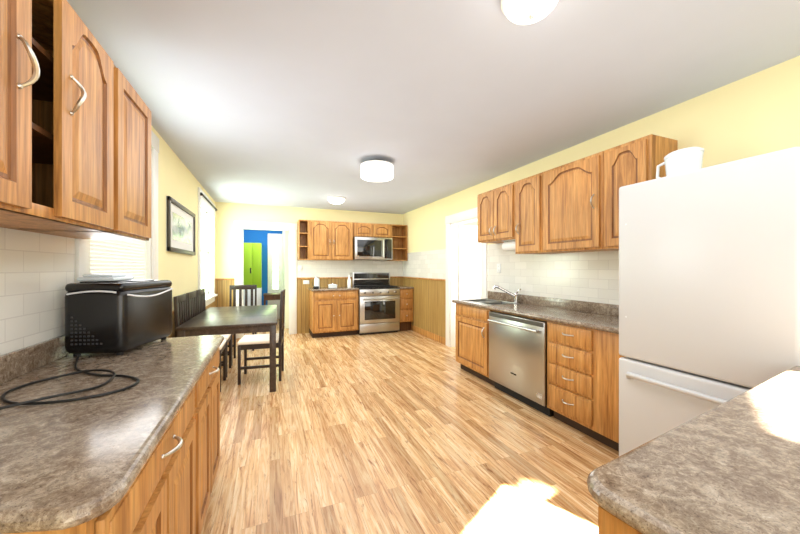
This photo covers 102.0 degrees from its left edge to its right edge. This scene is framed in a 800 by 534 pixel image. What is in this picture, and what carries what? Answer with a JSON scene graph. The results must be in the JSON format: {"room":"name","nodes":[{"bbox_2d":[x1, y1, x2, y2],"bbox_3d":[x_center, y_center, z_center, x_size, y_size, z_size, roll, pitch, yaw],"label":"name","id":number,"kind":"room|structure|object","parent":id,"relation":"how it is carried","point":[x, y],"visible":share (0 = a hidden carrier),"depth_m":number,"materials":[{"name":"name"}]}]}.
{"room":"kitchen","nodes":[
{"label":"kitchen","id":0,"kind":"room"},
{"bbox_2d":[151,125,214,310],"bbox_3d":[-1.944,0.060,2.128,0.140,2.560,8.600,0,0,-22],"label":"wall","id":1,"kind":"structure","parent":0,"point":[178,182],"depth_m":3.48,"materials":[{"name":"yellow paint"}]},
{"bbox_2d":[0,0,55,223],"bbox_3d":[-1.059,-0.518,0.561,0.326,0.735,0.730,0,0,-22],"label":"upper cabinet","id":2,"kind":"object","parent":1,"relation":"attached to","point":[27,27],"depth_m":0.88,"materials":[{"name":"brown wood"}]},
{"bbox_2d":[0,335,72,386],"bbox_3d":[-1.467,0.376,1.188,0.020,0.100,1.421,0,0,-22],"label":"backsplash","id":3,"kind":"structure","parent":1,"relation":"attached to","point":[23,361],"depth_m":1.33,"materials":[{"name":"brown stone"}]},
{"bbox_2d":[0,227,74,355],"bbox_3d":[-1.330,0.080,0.799,0.008,0.720,1.875,0,0,-22],"label":"tile backsplash","id":4,"kind":"structure","parent":1,"relation":"attached to","point":[37,273],"depth_m":1.37,"materials":[{"name":"white tile"}]},
{"bbox_2d":[0,0,127,235],"bbox_3d":[-1.290,-0.518,1.138,0.326,0.735,0.513,0,0,-22],"label":"upper cabinet","id":5,"kind":"object","parent":1,"relation":"attached to","point":[75,137],"depth_m":1.18,"materials":[{"name":"brown wood"}]},
{"bbox_2d":[62,82,150,240],"bbox_3d":[-1.444,-0.518,1.520,0.326,0.735,0.531,0,0,-22],"label":"upper cabinet","id":6,"kind":"object","parent":1,"relation":"attached to","point":[139,115],"depth_m":1.64,"materials":[{"name":"brown wood"}]},
{"bbox_2d":[75,130,158,282],"bbox_3d":[-1.965,-0.354,2.260,0.200,1.587,1.330,0,0,-22],"label":"trim","id":7,"kind":"structure","parent":1,"relation":"attached to","point":[82,248],"depth_m":2.77,"materials":[{"name":"white"}]},
{"bbox_2d":[90,239,145,279],"bbox_3d":[-1.960,-0.352,2.262,0.040,1.292,1.010,0,0,-22],"label":"window blinds","id":8,"kind":"object","parent":1,"relation":"attached to","point":[127,257],"visible":0.04,"depth_m":2.25,"materials":[{"name":"white plastic"}]},
{"bbox_2d":[166,196,195,254],"bbox_3d":[-2.487,-0.430,3.715,0.030,0.540,1.190,0,0,-22],"label":"picture frame","id":9,"kind":"object","parent":1,"relation":"attached to","point":[181,228],"visible":1,"depth_m":3.57,"materials":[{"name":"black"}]},
{"bbox_2d":[166,279,215,337],"bbox_3d":[-2.793,0.772,4.452,0.018,1.135,3.375,0,0,-22],"label":"trim","id":10,"kind":"structure","parent":1,"relation":"attached to","point":[172,335],"depth_m":3.40,"materials":[{"name":"brown wood"}]},
{"bbox_2d":[201,207,208,294],"bbox_3d":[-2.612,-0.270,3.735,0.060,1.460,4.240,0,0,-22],"label":"window","id":11,"kind":"structure","parent":1,"relation":"in","point":[205,251],"depth_m":5.66,"materials":[{"name":"white"}]},
{"bbox_2d":[198,187,217,305],"bbox_3d":[-3.143,-0.258,5.192,0.200,1.737,1.450,0,0,-22],"label":"trim","id":12,"kind":"structure","parent":1,"relation":"attached to","point":[210,298],"depth_m":5.70,"materials":[{"name":"white wood"}]},
{"bbox_2d":[200,192,216,216],"bbox_3d":[-3.067,-0.980,5.223,0.039,0.160,1.380,0,0,-22],"label":"blind valance","id":13,"kind":"object","parent":1,"relation":"attached to","point":[206,204],"visible":0.94,"depth_m":5.08,"materials":[{"name":"white"}]},
{"bbox_2d":[244,229,281,304],"bbox_3d":[-3.575,0.060,8.371,1.170,2.560,0.100,0,0,-22],"label":"wall","id":14,"kind":"structure","parent":0,"point":[255,236],"depth_m":8.33,"materials":[{"name":"blue paint"}]},
{"bbox_2d":[268,233,281,318],"bbox_3d":[-3.550,0.230,8.308,1.010,2.220,0.033,0,0,-22],"label":"window","id":15,"kind":"structure","parent":14,"relation":"in","point":[274,263],"depth_m":8.42,"materials":[{"name":"white"}]},
{"bbox_2d":[282,231,288,327],"bbox_3d":[-2.762,0.060,7.835,0.100,2.560,1.500,0,0,-22],"label":"wall","id":16,"kind":"structure","parent":0,"point":[285,260],"depth_m":7.14,"materials":[{"name":"white paint"}]},
{"bbox_2d":[215,202,402,278],"bbox_3d":[-1.708,0.060,6.782,4.050,2.560,0.140,0,0,-22],"label":"wall","id":17,"kind":"structure","parent":0,"point":[227,215],"depth_m":6.28,"materials":[{"name":"yellow paint"}]},
{"bbox_2d":[216,278,234,306],"bbox_3d":[-3.257,0.772,6.060,0.295,1.135,0.045,0,0,-22],"label":"wainscoting","id":18,"kind":"structure","parent":17,"relation":"attached to","point":[222,284],"depth_m":6.05,"materials":[{"name":"brown wood"}]},
{"bbox_2d":[234,220,296,337],"bbox_3d":[-2.631,0.226,6.398,1.140,2.229,0.166,0,0,-22],"label":"trim","id":19,"kind":"structure","parent":17,"relation":"attached to","point":[239,226],"depth_m":6.40,"materials":[{"name":"white wood"}]},
{"bbox_2d":[305,220,336,259],"bbox_3d":[-1.611,-0.540,6.561,0.523,0.780,0.318,0,0,-22],"label":"upper cabinet","id":20,"kind":"object","parent":17,"relation":"attached to","point":[324,240],"depth_m":6.43,"materials":[{"name":"brown wood"}]},
{"bbox_2d":[333,222,352,260],"bbox_3d":[-1.249,-0.540,6.707,0.504,0.780,0.318,0,0,-22],"label":"upper cabinet","id":21,"kind":"object","parent":17,"relation":"attached to","point":[344,230],"depth_m":6.59,"materials":[{"name":"brown wood"}]},
{"bbox_2d":[297,276,401,333],"bbox_3d":[-1.005,0.772,6.972,2.325,1.135,0.034,0,0,-22],"label":"wainscoting","id":22,"kind":"structure","parent":17,"relation":"attached to","point":[302,289],"depth_m":6.61,"materials":[{"name":"brown wood"}]},
{"bbox_2d":[297,260,403,277],"bbox_3d":[-1.010,-0.057,6.983,2.325,0.525,0.008,0,0,-22],"label":"trim","id":23,"kind":"structure","parent":17,"relation":"attached to","point":[310,268],"depth_m":6.91,"materials":[{"name":"white tile"}]},
{"bbox_2d":[353,223,376,236],"bbox_3d":[-0.784,-0.782,6.894,0.477,0.295,0.318,0,0,-22],"label":"upper cabinet","id":24,"kind":"object","parent":17,"relation":"attached to","point":[359,229],"depth_m":6.75,"materials":[{"name":"brown wood"}]},
{"bbox_2d":[353,237,392,259],"bbox_3d":[-0.598,-0.395,6.904,0.822,0.470,0.430,0,0,-22],"label":"microwave","id":25,"kind":"object","parent":24,"relation":"attached to","point":[370,248],"visible":0.98,"depth_m":6.74,"materials":[{"name":"silver metal"}]},
{"bbox_2d":[377,224,392,237],"bbox_3d":[-0.457,-0.782,7.025,0.477,0.295,0.318,0,0,-22],"label":"upper cabinet","id":26,"kind":"object","parent":17,"relation":"attached to","point":[383,230],"depth_m":6.91,"materials":[{"name":"brown wood"}]},
{"bbox_2d":[201,319,618,533],"bbox_3d":[-0.141,1.390,3.958,5.770,0.100,11.250,0,0,-22],"label":"floor","id":27,"kind":"structure","parent":0,"point":[406,432],"depth_m":2.37,"materials":[{"name":"laminate"}]},
{"bbox_2d":[0,447,151,533],"bbox_3d":[-0.893,0.902,0.579,0.646,0.876,0.221,0,0,-22],"label":"base cabinet","id":28,"kind":"object","parent":27,"relation":"on","point":[142,456],"depth_m":0.69,"materials":[{"name":"brown wood"}]},
{"bbox_2d":[0,339,223,533],"bbox_3d":[-1.139,0.448,1.202,0.650,0.032,1.601,0,0,-22],"label":"countertop","id":29,"kind":"structure","parent":28,"relation":"on","point":[31,502],"depth_m":0.90,"materials":[{"name":"brown stone"}]},
{"bbox_2d":[0,354,139,409],"bbox_3d":[-1.179,0.406,1.133,0.456,0.036,0.873,0,0,-22],"label":"cord","id":30,"kind":"object","parent":29,"relation":"on","point":[113,375],"visible":0.96,"depth_m":1.10,"materials":[{"name":"black rubber"}]},
{"bbox_2d":[65,280,172,356],"bbox_3d":[-1.471,0.246,1.734,0.276,0.356,0.429,0,0,-6],"label":"toaster oven","id":31,"kind":"object","parent":29,"relation":"on","point":[118,317],"visible":1,"depth_m":1.54,"materials":[{"name":"black plastic"}]},
{"bbox_2d":[77,274,133,280],"bbox_3d":[-1.505,0.050,1.683,0.198,0.034,0.263,0,0,-22],"label":"scoop","id":32,"kind":"object","parent":31,"relation":"on","point":[104,277],"visible":1,"depth_m":1.59,"materials":[{"name":"white plastic"}]},
{"bbox_2d":[173,294,225,391],"bbox_3d":[-2.199,0.820,3.600,0.441,1.040,0.427,0,0,-22],"label":"chair","id":33,"kind":"object","parent":27,"relation":"on","point":[180,309],"visible":0.4,"depth_m":3.55,"materials":[{"name":"black wood"}]},
{"bbox_2d":[186,291,231,377],"bbox_3d":[-2.378,0.820,4.066,0.441,1.040,0.427,0,0,-22],"label":"chair","id":34,"kind":"object","parent":27,"relation":"on","point":[192,304],"visible":0.38,"depth_m":4.02,"materials":[{"name":"black wood"}]},
{"bbox_2d":[196,288,235,364],"bbox_3d":[-2.558,0.820,4.533,0.441,1.040,0.427,0,0,-22],"label":"chair","id":35,"kind":"object","parent":27,"relation":"on","point":[201,300],"visible":0.27,"depth_m":4.50,"materials":[{"name":"black wood"}]},
{"bbox_2d":[175,305,276,391],"bbox_3d":[-2.071,0.965,4.147,0.960,0.751,1.776,0,0,-22],"label":"dining table","id":36,"kind":"object","parent":27,"relation":"on","point":[231,320],"visible":0.77,"depth_m":3.49,"materials":[{"name":"black wood"}]},
{"bbox_2d":[229,285,256,350],"bbox_3d":[-2.613,0.820,5.350,0.442,1.040,0.454,0,0,-22],"label":"end chair","id":37,"kind":"object","parent":27,"relation":"on","point":[234,288],"visible":0.25,"depth_m":5.52,"materials":[{"name":"black wood"}]},
{"bbox_2d":[244,243,261,305],"bbox_3d":[-3.657,0.369,8.039,0.410,1.938,0.446,0,0,-22],"label":"tall cabinet","id":38,"kind":"object","parent":27,"relation":"on","point":[252,263],"visible":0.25,"depth_m":7.85,"materials":[{"name":"green wood"}]},
{"bbox_2d":[237,289,284,384],"bbox_3d":[-1.675,0.810,3.960,0.494,1.060,0.420,0,0,-16],"label":"chair","id":39,"kind":"object","parent":27,"relation":"on","point":[245,343],"visible":1,"depth_m":3.82,"materials":[{"name":"black"}]},
{"bbox_2d":[263,293,279,304],"bbox_3d":[-3.106,0.990,7.940,0.440,0.700,0.450,0,0,-22],"label":"side table","id":40,"kind":"object","parent":27,"relation":"on","point":[271,296],"visible":0.46,"depth_m":7.73,"materials":[{"name":"brown wood"}]},
{"bbox_2d":[308,287,358,337],"bbox_3d":[-1.337,0.875,6.491,0.901,0.930,0.645,0,0,-22],"label":"base cabinet","id":41,"kind":"object","parent":27,"relation":"on","point":[333,312],"visible":1,"depth_m":6.24,"materials":[{"name":"brown wood"}]},
{"bbox_2d":[314,277,319,287],"bbox_3d":[-1.634,0.296,6.370,0.104,0.225,0.104,0,0,-22],"label":"jar","id":42,"kind":"object","parent":41,"relation":"on","point":[316,281],"visible":0.92,"depth_m":6.33,"materials":[{"name":"white plastic"}]},
{"bbox_2d":[328,283,336,287],"bbox_3d":[-1.341,0.359,6.445,0.172,0.099,0.132,0,0,-22],"label":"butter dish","id":43,"kind":"object","parent":41,"relation":"on","point":[332,285],"visible":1,"depth_m":6.40,"materials":[{"name":"white ceramic"}]},
{"bbox_2d":[347,275,350,287],"bbox_3d":[-1.033,0.279,6.590,0.074,0.260,0.073,0,0,-22],"label":"bottle","id":44,"kind":"object","parent":41,"relation":"on","point":[349,283],"visible":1,"depth_m":6.57,"materials":[{"name":"white plastic"}]},
{"bbox_2d":[352,272,399,334],"bbox_3d":[-0.505,0.723,6.784,0.851,1.235,0.722,0,0,-22],"label":"stove","id":45,"kind":"object","parent":27,"relation":"on","point":[378,303],"visible":0.96,"depth_m":6.55,"materials":[{"name":"silver metal"}]},
{"bbox_2d":[397,285,413,330],"bbox_3d":[0.028,0.875,7.040,0.320,0.930,0.646,0,0,-22],"label":"drawers","id":46,"kind":"object","parent":27,"relation":"on","point":[406,306],"visible":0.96,"depth_m":6.79,"materials":[{"name":"brown wood"}]},
{"bbox_2d":[452,301,527,385],"bbox_3d":[1.113,0.902,4.048,0.566,0.876,0.717,0,0,-22],"label":"base cabinet","id":47,"kind":"object","parent":27,"relation":"on","point":[472,323],"depth_m":3.87,"materials":[{"name":"brown wood"}]},
{"bbox_2d":[488,311,553,416],"bbox_3d":[1.363,0.914,3.329,0.600,0.848,0.788,0,0,-22],"label":"dishwasher","id":48,"kind":"object","parent":27,"relation":"on","point":[517,357],"visible":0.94,"depth_m":3.16,"materials":[{"name":"silver metal"}]},
{"bbox_2d":[544,313,618,434],"bbox_3d":[1.629,0.902,2.765,0.566,0.876,0.438,0,0,-22],"label":"base cabinet","id":49,"kind":"object","parent":27,"relation":"on","point":[583,355],"depth_m":2.65,"materials":[{"name":"brown wood"}]},
{"bbox_2d":[476,301,583,320],"bbox_3d":[1.387,0.444,3.357,0.572,0.041,2.244,0,0,-22],"label":"countertop","id":50,"kind":"structure","parent":49,"relation":"on","point":[527,311],"depth_m":3.14,"materials":[{"name":"brown stone"}]},
{"bbox_2d":[588,325,624,451],"bbox_3d":[1.759,0.902,2.440,0.566,0.876,0.264,0,0,-22],"label":"base cabinet","id":51,"kind":"object","parent":27,"relation":"on","point":[603,340],"depth_m":2.39,"materials":[{"name":"brown wood"}]},
{"bbox_2d":[587,406,799,533],"bbox_3d":[1.212,0.902,0.733,1.612,0.876,0.804,0,0,-22],"label":"base cabinet","id":52,"kind":"object","parent":27,"relation":"on","point":[731,466],"depth_m":0.63,"materials":[{"name":"brown stone"}]},
{"bbox_2d":[590,366,799,477],"bbox_3d":[1.218,0.448,0.739,1.607,0.032,0.888,0,0,-22],"label":"countertop","id":53,"kind":"structure","parent":52,"relation":"on","point":[779,394],"depth_m":0.91,"materials":[{"name":"brown stone"}]},
{"bbox_2d":[619,146,799,455],"bbox_3d":[1.872,0.402,1.895,0.713,1.876,0.800,0,0,-22],"label":"fridge","id":54,"kind":"object","parent":27,"relation":"on","point":[709,287],"visible":0.69,"depth_m":1.73,"materials":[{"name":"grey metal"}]},
{"bbox_2d":[656,147,703,178],"bbox_3d":[1.813,-0.644,2.111,0.144,0.212,0.263,0,0,-22],"label":"pitcher","id":55,"kind":"object","parent":54,"relation":"on","point":[683,160],"visible":0.67,"depth_m":2.04,"materials":[{"name":"white ceramic"}]},
{"bbox_2d":[67,0,799,217],"bbox_3d":[-0.141,-1.270,3.958,5.770,0.100,11.250,0,0,-22],"label":"ceiling","id":56,"kind":"structure","parent":0,"point":[304,103],"depth_m":2.08,"materials":[{"name":"white paint"}]},
{"bbox_2d":[327,196,345,204],"bbox_3d":[-1.117,-1.156,5.673,0.324,0.126,0.324,0,0,-22],"label":"ceiling light","id":57,"kind":"object","parent":56,"relation":"attached to","point":[336,200],"visible":1,"depth_m":5.57,"materials":[{"name":"white glass"}]},
{"bbox_2d":[361,159,392,181],"bbox_3d":[-0.261,-1.115,3.707,0.374,0.209,0.381,0,0,-22],"label":"drum ceiling light","id":58,"kind":"object","parent":56,"relation":"attached to","point":[376,170],"visible":1,"depth_m":3.57,"materials":[{"name":"white glass"}]},
{"bbox_2d":[501,0,558,24],"bbox_3d":[0.584,-1.163,1.442,0.260,0.113,0.260,0,0,-22],"label":"ceiling light","id":59,"kind":"object","parent":56,"relation":"attached to","point":[523,12],"visible":1,"depth_m":1.43,"materials":[{"name":"white glass"}]},
{"bbox_2d":[458,221,476,298],"bbox_3d":[1.267,0.060,6.340,1.140,2.560,0.100,0,0,-22],"label":"wall","id":60,"kind":"structure","parent":0,"point":[474,223],"depth_m":6.22,"materials":[{"name":"paint"}]},
{"bbox_2d":[403,56,799,252],"bbox_3d":[1.710,0.060,3.522,0.140,2.560,8.460,0,0,-22],"label":"wall","id":61,"kind":"structure","parent":0,"point":[756,114],"depth_m":2.25,"materials":[{"name":"yellow paint"}]},
{"bbox_2d":[402,276,445,344],"bbox_3d":[0.430,0.772,6.478,0.030,1.135,1.930,0,0,-22],"label":"wainscoting","id":62,"kind":"structure","parent":61,"relation":"attached to","point":[429,308],"depth_m":6.16,"materials":[{"name":"brown wood"}]},
{"bbox_2d":[404,249,445,278],"bbox_3d":[0.435,-0.057,6.494,0.008,0.525,1.955,0,0,-22],"label":"trim","id":63,"kind":"structure","parent":61,"relation":"attached to","point":[424,264],"depth_m":6.29,"materials":[{"name":"white tile"}]},
{"bbox_2d":[445,207,486,346],"bbox_3d":[1.067,0.231,5.086,0.166,2.220,1.150,0,0,-22],"label":"trim","id":64,"kind":"structure","parent":61,"relation":"attached to","point":[452,221],"depth_m":5.47,"materials":[{"name":"white wood"}]},
{"bbox_2d":[459,225,480,298],"bbox_3d":[1.398,0.305,5.627,0.840,2.046,0.081,0,0,-22],"label":"window","id":65,"kind":"structure","parent":61,"relation":"in","point":[469,266],"depth_m":5.54,"materials":[{"name":"white glass"}]},
{"bbox_2d":[477,190,504,245],"bbox_3d":[1.213,-0.635,4.122,0.326,0.630,0.353,0,0,-22],"label":"upper cabinet","id":66,"kind":"object","parent":61,"relation":"attached to","point":[484,200],"depth_m":4.07,"materials":[{"name":"brown wood"}]},
{"bbox_2d":[497,264,500,272],"bbox_3d":[1.309,0.010,4.298,0.008,0.120,0.075,0,0,-22],"label":"electrical outlet plate","id":67,"kind":"object","parent":61,"relation":"attached to","point":[498,265],"depth_m":4.29,"materials":[{"name":"white plastic"}]},
{"bbox_2d":[493,183,512,241],"bbox_3d":[1.341,-0.635,3.802,0.326,0.630,0.353,0,0,-22],"label":"upper cabinet","id":68,"kind":"object","parent":61,"relation":"attached to","point":[502,196],"depth_m":3.75,"materials":[{"name":"brown wood"}]},
{"bbox_2d":[513,174,536,253],"bbox_3d":[1.480,-0.550,3.456,0.326,0.800,0.389,0,0,-22],"label":"upper cabinet","id":69,"kind":"object","parent":61,"relation":"attached to","point":[524,190],"depth_m":3.42,"materials":[{"name":"brown wood"}]},
{"bbox_2d":[487,243,618,304],"bbox_3d":[1.819,0.060,3.052,0.008,0.760,3.205,0,0,-22],"label":"tile backsplash","id":70,"kind":"structure","parent":61,"relation":"attached to","point":[580,276],"depth_m":3.41,"materials":[{"name":"white tile"}]},
{"bbox_2d":[488,291,618,316],"bbox_3d":[1.644,0.376,3.460,0.020,0.100,2.244,0,0,-22],"label":"backsplash","id":71,"kind":"structure","parent":61,"relation":"attached to","point":[553,303],"depth_m":3.37,"materials":[{"name":"brown stone"}]},
{"bbox_2d":[537,153,613,253],"bbox_3d":[1.670,-0.550,2.983,0.326,0.800,0.630,0,0,-22],"label":"upper cabinet","id":72,"kind":"object","parent":61,"relation":"attached to","point":[572,207],"depth_m":2.92,"materials":[{"name":"brown wood"}]},
{"bbox_2d":[597,134,677,249],"bbox_3d":[1.855,-0.550,2.525,0.326,0.800,0.359,0,0,-22],"label":"upper cabinet","id":73,"kind":"object","parent":61,"relation":"attached to","point":[635,161],"depth_m":2.50,"materials":[{"name":"brown wood"}]},
{"label":"outside","id":74,"kind":"structure","parent":0,"visible":0},
{"bbox_2d":[201,217,202,288],"bbox_3d":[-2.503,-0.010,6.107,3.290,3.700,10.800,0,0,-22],"label":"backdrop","id":75,"kind":"structure","parent":74,"point":[201,253],"depth_m":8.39,"materials":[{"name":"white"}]}
]}

